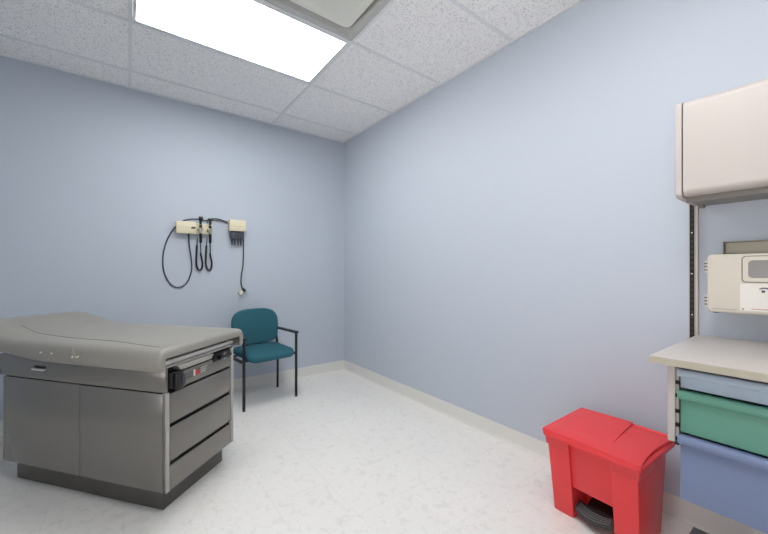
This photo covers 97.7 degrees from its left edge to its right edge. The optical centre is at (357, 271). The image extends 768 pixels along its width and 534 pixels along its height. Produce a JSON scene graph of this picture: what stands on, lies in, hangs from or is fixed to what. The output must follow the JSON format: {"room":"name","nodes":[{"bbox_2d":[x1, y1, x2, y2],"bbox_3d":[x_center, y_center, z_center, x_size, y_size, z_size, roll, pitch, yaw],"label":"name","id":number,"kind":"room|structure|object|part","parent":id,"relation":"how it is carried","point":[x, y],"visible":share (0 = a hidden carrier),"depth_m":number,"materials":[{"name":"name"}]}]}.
{"room":"examination room","nodes":[
{"label":"examination room","id":0,"kind":"room"},
{"bbox_2d":[0,56,343,420],"bbox_3d":[-1.673,-0.263,3.003,3.800,2.828,0.100,0,0,-34],"label":"wall","id":1,"kind":"structure","parent":0,"point":[96,177],"depth_m":2.89,"materials":[{"name":"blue paint"}]},
{"bbox_2d":[0,360,343,434],"bbox_3d":[-1.640,1.102,2.955,3.600,0.098,0.016,0,0,-34],"label":"baseboard","id":2,"kind":"structure","parent":1,"relation":"attached to","point":[267,378],"depth_m":3.56,"materials":[{"name":"white"}]},
{"bbox_2d":[162,218,227,287],"bbox_3d":[-1.458,-0.178,3.043,0.549,0.653,0.078,0,0,-34],"label":"wall unit","id":3,"kind":"object","parent":1,"relation":"attached to","point":[182,227],"depth_m":3.00,"materials":[{"name":"beige plastic"}]},
{"bbox_3d":[-1.597,-0.127,2.974,0.241,0.551,0.034,0,0,-34],"label":"cord","id":4,"kind":"part","parent":3,"relation":"part of","materials":[{"name":"grey plastic"}]},
{"bbox_2d":[195,216,202,270],"bbox_3d":[-1.428,-0.250,3.039,0.068,0.493,0.099,0,0,-34],"label":"otoscope","id":5,"kind":"object","parent":3,"relation":"in","point":[200,218],"visible":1,"depth_m":3.05,"materials":[{"name":"black plastic"}]},
{"bbox_3d":[-1.450,-0.122,3.071,0.068,0.236,0.021,0,0,-34],"label":"coiled cord","id":6,"kind":"part","parent":5,"relation":"part of","materials":[{"name":"black plastic"}]},
{"bbox_3d":[-1.423,-0.390,3.093,0.142,0.098,0.035,0,0,-34],"label":"rail","id":7,"kind":"part","parent":3,"relation":"part of","materials":[{"name":"beige plastic"}]},
{"bbox_3d":[-1.408,-0.474,3.108,0.394,0.061,0.024,0,0,-34],"label":"connecting cord","id":8,"kind":"part","parent":3,"relation":"part of","materials":[{"name":"grey plastic"}]},
{"bbox_2d":[205,218,212,270],"bbox_3d":[-1.370,-0.245,3.095,0.068,0.484,0.071,0,0,-34],"label":"ophthalmoscope","id":9,"kind":"object","parent":3,"relation":"in","point":[210,220],"visible":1,"depth_m":3.10,"materials":[{"name":"black plastic"}]},
{"bbox_3d":[-1.384,-0.122,3.116,0.068,0.236,0.021,0,0,-34],"label":"coiled cord","id":10,"kind":"part","parent":9,"relation":"part of","materials":[{"name":"black plastic"}]},
{"bbox_2d":[228,219,245,294],"bbox_3d":[-1.160,-0.132,3.247,0.173,0.725,0.078,0,0,-34],"label":"dispenser","id":11,"kind":"object","parent":1,"relation":"attached to","point":[237,228],"visible":1,"depth_m":3.23,"materials":[{"name":"beige plastic"}]},
{"bbox_3d":[-1.126,-0.101,3.293,0.046,0.581,0.034,0,0,37],"label":"cord","id":12,"kind":"part","parent":11,"relation":"part of","materials":[{"name":"grey plastic"}]},
{"bbox_2d":[0,0,577,141],"bbox_3d":[-0.345,-1.540,1.065,3.600,0.018,4.600,0,0,-34],"label":"ceiling","id":13,"kind":"structure","parent":0,"point":[436,39],"depth_m":2.36,"materials":[{"name":"tile"}]},
{"bbox_2d":[133,0,347,82],"bbox_3d":[-0.714,-1.572,2.140,1.196,0.090,0.586,0,0,-34],"label":"ceiling light","id":14,"kind":"object","parent":13,"relation":"attached to","point":[252,31],"visible":0.82,"depth_m":2.15,"materials":[{"name":"white plastic"}]},
{"bbox_2d":[0,0,512,134],"bbox_3d":[-0.345,-1.542,1.065,3.600,0.032,4.600,0,0,-34],"label":"trim","id":15,"kind":"structure","parent":13,"relation":"attached to","point":[129,20],"depth_m":2.29,"materials":[{"name":"white metal"}]},
{"bbox_2d":[265,0,389,39],"bbox_3d":[-0.118,-1.576,1.809,0.584,0.102,0.584,0,0,-34],"label":"ceiling vent","id":16,"kind":"object","parent":13,"relation":"in","point":[345,18],"visible":1,"depth_m":1.99,"materials":[{"name":"white metal"}]},
{"bbox_2d":[0,369,692,533],"bbox_3d":[-0.345,1.201,1.065,3.800,0.100,4.800,0,0,-34],"label":"floor","id":17,"kind":"structure","parent":0,"point":[350,453],"depth_m":1.80,"materials":[{"name":"tile"}]},
{"bbox_2d":[0,312,242,509],"bbox_3d":[-1.501,0.719,1.987,1.486,0.864,0.646,0,0,15],"label":"exam table","id":18,"kind":"object","parent":17,"relation":"on","point":[135,413],"visible":1,"depth_m":1.70,"materials":[{"name":"grey metal"}]},
{"bbox_3d":[-1.866,0.800,2.071,0.011,0.459,0.504,0,0,15],"label":"panel","id":19,"kind":"part","parent":18,"relation":"part of","materials":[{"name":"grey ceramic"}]},
{"bbox_3d":[-1.666,0.513,1.749,0.090,0.008,0.014,0,0,15],"label":"pull handle","id":20,"kind":"part","parent":18,"relation":"part of","materials":[{"name":"silver metal"}]},
{"bbox_3d":[-1.660,0.800,1.764,0.546,0.459,0.020,0,0,15],"label":"panel","id":21,"kind":"part","parent":18,"relation":"part of","materials":[{"name":"grey metal"}]},
{"bbox_3d":[-1.361,0.508,1.935,1.113,0.114,0.506,0,0,15],"label":"frame","id":22,"kind":"part","parent":18,"relation":"part of","materials":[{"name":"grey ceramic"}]},
{"bbox_2d":[0,312,242,372],"bbox_3d":[-1.507,0.372,1.992,1.470,0.170,0.640,0,0,15],"label":"cushion","id":23,"kind":"object","parent":18,"relation":"on","point":[67,338],"depth_m":1.75,"materials":[{"name":"grey leather"}]},
{"bbox_3d":[-1.139,0.800,1.625,0.526,0.459,0.020,0,0,15],"label":"panel","id":24,"kind":"part","parent":18,"relation":"part of","materials":[{"name":"grey metal"}]},
{"bbox_3d":[-0.893,0.799,1.560,0.022,0.462,0.022,0,0,15],"label":"corner post","id":25,"kind":"part","parent":18,"relation":"part of","materials":[{"name":"grey metal"}]},
{"bbox_3d":[-0.826,0.646,1.792,0.010,0.139,0.454,0,0,15],"label":"drawer","id":26,"kind":"part","parent":18,"relation":"part of","materials":[{"name":"grey metal"}]},
{"bbox_3d":[-0.826,0.815,1.792,0.010,0.158,0.454,0,0,15],"label":"drawer","id":27,"kind":"part","parent":18,"relation":"part of","materials":[{"name":"grey metal"}]},
{"bbox_3d":[-0.826,0.971,1.792,0.010,0.115,0.454,0,0,15],"label":"drawer","id":28,"kind":"part","parent":18,"relation":"part of","materials":[{"name":"grey metal"}]},
{"bbox_3d":[-0.832,0.525,1.804,0.034,0.076,0.426,0,0,15],"label":"control panel","id":29,"kind":"part","parent":18,"relation":"part of","materials":[{"name":"grey metal"}]},
{"bbox_3d":[-0.768,0.745,2.027,0.022,0.569,0.022,0,0,15],"label":"corner post","id":30,"kind":"part","parent":18,"relation":"part of","materials":[{"name":"grey metal"}]},
{"bbox_2d":[231,308,298,411],"bbox_3d":[-0.864,0.752,3.043,0.532,0.797,0.450,0,0,-42],"label":"chair","id":31,"kind":"object","parent":17,"relation":"on","point":[258,326],"visible":0.85,"depth_m":3.08,"materials":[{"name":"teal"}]},
{"bbox_3d":[-0.933,0.858,2.750,0.024,0.585,0.024,0,0,-42],"label":"leg","id":32,"kind":"part","parent":31,"relation":"part of","materials":[{"name":"black metal"}]},
{"bbox_3d":[-0.974,0.519,3.188,0.464,0.330,0.089,0,0,-42],"label":"backrest","id":33,"kind":"part","parent":31,"relation":"part of","materials":[{"name":"teal fabric"}]},
{"bbox_3d":[-0.852,0.726,3.030,0.444,0.078,0.415,0,0,-42],"label":"seat","id":34,"kind":"part","parent":31,"relation":"part of","materials":[{"name":"teal fabric"}]},
{"bbox_3d":[-0.864,0.756,3.043,0.522,0.018,0.340,0,0,-42],"label":"seat frame","id":35,"kind":"part","parent":31,"relation":"part of","materials":[{"name":"black metal"}]},
{"bbox_3d":[-0.801,0.899,3.338,0.025,0.502,0.042,0,0,-42],"label":"leg","id":36,"kind":"part","parent":31,"relation":"part of","materials":[{"name":"black metal"}]},
{"bbox_3d":[-0.678,0.557,3.203,0.042,0.019,0.385,0,0,-42],"label":"armrest","id":37,"kind":"part","parent":31,"relation":"part of","materials":[{"name":"black metal"}]},
{"bbox_3d":[-0.566,0.858,3.086,0.024,0.585,0.024,0,0,-42],"label":"leg","id":38,"kind":"part","parent":31,"relation":"part of","materials":[{"name":"black metal"}]},
{"bbox_2d":[543,407,674,533],"bbox_3d":[1.155,0.941,1.553,0.396,0.420,0.383,0,0,-32],"label":"trash can","id":39,"kind":"object","parent":17,"relation":"on","point":[608,471],"depth_m":1.47,"materials":[{"name":"red plastic"}]},
{"bbox_3d":[1.119,0.742,1.607,0.384,0.022,0.249,0,0,-32],"label":"lid","id":40,"kind":"part","parent":39,"relation":"part of","materials":[{"name":"red plastic"}]},
{"bbox_3d":[1.125,1.094,1.537,0.060,0.054,0.100,0,0,-32],"label":"pedal arm","id":41,"kind":"part","parent":39,"relation":"part of","materials":[{"name":"black plastic"}]},
{"bbox_3d":[1.153,0.754,1.552,0.384,0.026,0.378,0,0,-32],"label":"lid","id":42,"kind":"part","parent":39,"relation":"part of","materials":[{"name":"red plastic"}]},
{"bbox_2d":[690,527,708,533],"bbox_3d":[1.832,1.155,0.801,0.304,0.011,1.525,0,0,-34],"label":"floor vent","id":43,"kind":"object","parent":17,"relation":"on","point":[694,530],"depth_m":1.48,"materials":[{"name":"plastic"}]},
{"bbox_2d":[344,0,767,497],"bbox_3d":[1.210,-0.263,2.069,0.100,2.828,4.700,0,0,-34],"label":"wall","id":44,"kind":"structure","parent":0,"point":[516,232],"depth_m":2.02,"materials":[{"name":"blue paint"}]},
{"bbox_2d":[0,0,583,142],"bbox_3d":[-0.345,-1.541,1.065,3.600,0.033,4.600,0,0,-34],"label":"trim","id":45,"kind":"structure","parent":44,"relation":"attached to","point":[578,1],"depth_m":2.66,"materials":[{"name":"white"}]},
{"bbox_2d":[344,360,765,533],"bbox_3d":[1.133,1.102,2.077,0.016,0.098,4.600,0,0,-34],"label":"baseboard","id":46,"kind":"structure","parent":44,"relation":"attached to","point":[710,522],"depth_m":2.19,"materials":[{"name":"white"}]},
{"bbox_2d":[689,204,698,337],"bbox_3d":[1.518,0.001,1.512,0.020,1.300,0.031,0,0,-34],"label":"wall mounting rail","id":47,"kind":"object","parent":44,"relation":"attached to","point":[693,210],"visible":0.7,"depth_m":1.51,"materials":[{"name":"silver metal"}]},
{"bbox_2d":[668,366,767,533],"bbox_3d":[1.470,0.537,1.059,0.608,0.450,0.600,0,0,-34],"label":"drawer unit","id":48,"kind":"object","parent":44,"relation":"attached to","point":[719,423],"visible":0.9,"depth_m":1.04,"materials":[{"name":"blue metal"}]},
{"bbox_3d":[1.308,0.444,1.300,0.602,0.258,0.019,0,0,-34],"label":"panel","id":49,"kind":"part","parent":48,"relation":"part of","materials":[{"name":"silver metal"}]},
{"bbox_3d":[1.312,0.446,1.286,0.576,0.250,0.008,0,0,-34],"label":"runner rail","id":50,"kind":"part","parent":48,"relation":"part of","materials":[{"name":"beige"}]},
{"bbox_2d":[649,335,767,382],"bbox_3d":[1.489,0.296,0.991,0.656,0.026,0.806,0,0,-34],"label":"countertop","id":51,"kind":"structure","parent":48,"relation":"on","point":[739,358],"depth_m":1.12,"materials":[{"name":"beige laminate"}]},
{"bbox_3d":[1.465,0.317,1.059,0.580,0.010,0.555,0,0,-34],"label":"panel","id":52,"kind":"part","parent":48,"relation":"part of","materials":[{"name":"black"}]},
{"bbox_3d":[1.453,0.654,1.050,0.530,0.215,0.537,0,0,-34],"label":"drawer","id":53,"kind":"part","parent":48,"relation":"part of","materials":[{"name":"blue plastic"}]},
{"bbox_3d":[1.453,0.467,1.050,0.530,0.139,0.537,0,0,-34],"label":"drawer","id":54,"kind":"part","parent":48,"relation":"part of","materials":[{"name":"green plastic"}]},
{"bbox_3d":[1.453,0.358,1.050,0.530,0.062,0.537,0,0,-34],"label":"drawer","id":55,"kind":"part","parent":48,"relation":"part of","materials":[{"name":"blue plastic"}]},
{"bbox_2d":[675,78,767,207],"bbox_3d":[1.633,-0.478,1.093,0.302,0.398,0.819,0,0,-34],"label":"upper cabinet","id":56,"kind":"object","parent":44,"relation":"attached to","point":[721,138],"visible":1,"depth_m":1.25,"materials":[{"name":"beige metal"}]},
{"bbox_3d":[1.407,-0.485,1.423,0.302,0.384,0.019,0,0,-34],"label":"panel","id":57,"kind":"part","parent":56,"relation":"part of","materials":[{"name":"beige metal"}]},
{"bbox_3d":[1.660,-0.295,1.111,0.231,0.008,0.780,0,0,-34],"label":"panel","id":58,"kind":"part","parent":56,"relation":"part of","materials":[{"name":"grey"}]},
{"bbox_2d":[723,240,767,253],"bbox_3d":[1.643,-0.058,1.319,0.035,0.138,0.273,0,0,-34],"label":"holder","id":59,"kind":"object","parent":44,"relation":"attached to","point":[754,246],"visible":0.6,"depth_m":1.39,"materials":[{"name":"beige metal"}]},
{"bbox_2d":[704,253,767,315],"bbox_3d":[1.581,0.052,1.295,0.088,0.244,0.334,0,0,-34],"label":"dispenser","id":60,"kind":"object","parent":59,"relation":"attached to","point":[736,283],"visible":1,"depth_m":1.33,"materials":[{"name":"beige plastic"}]}
]}

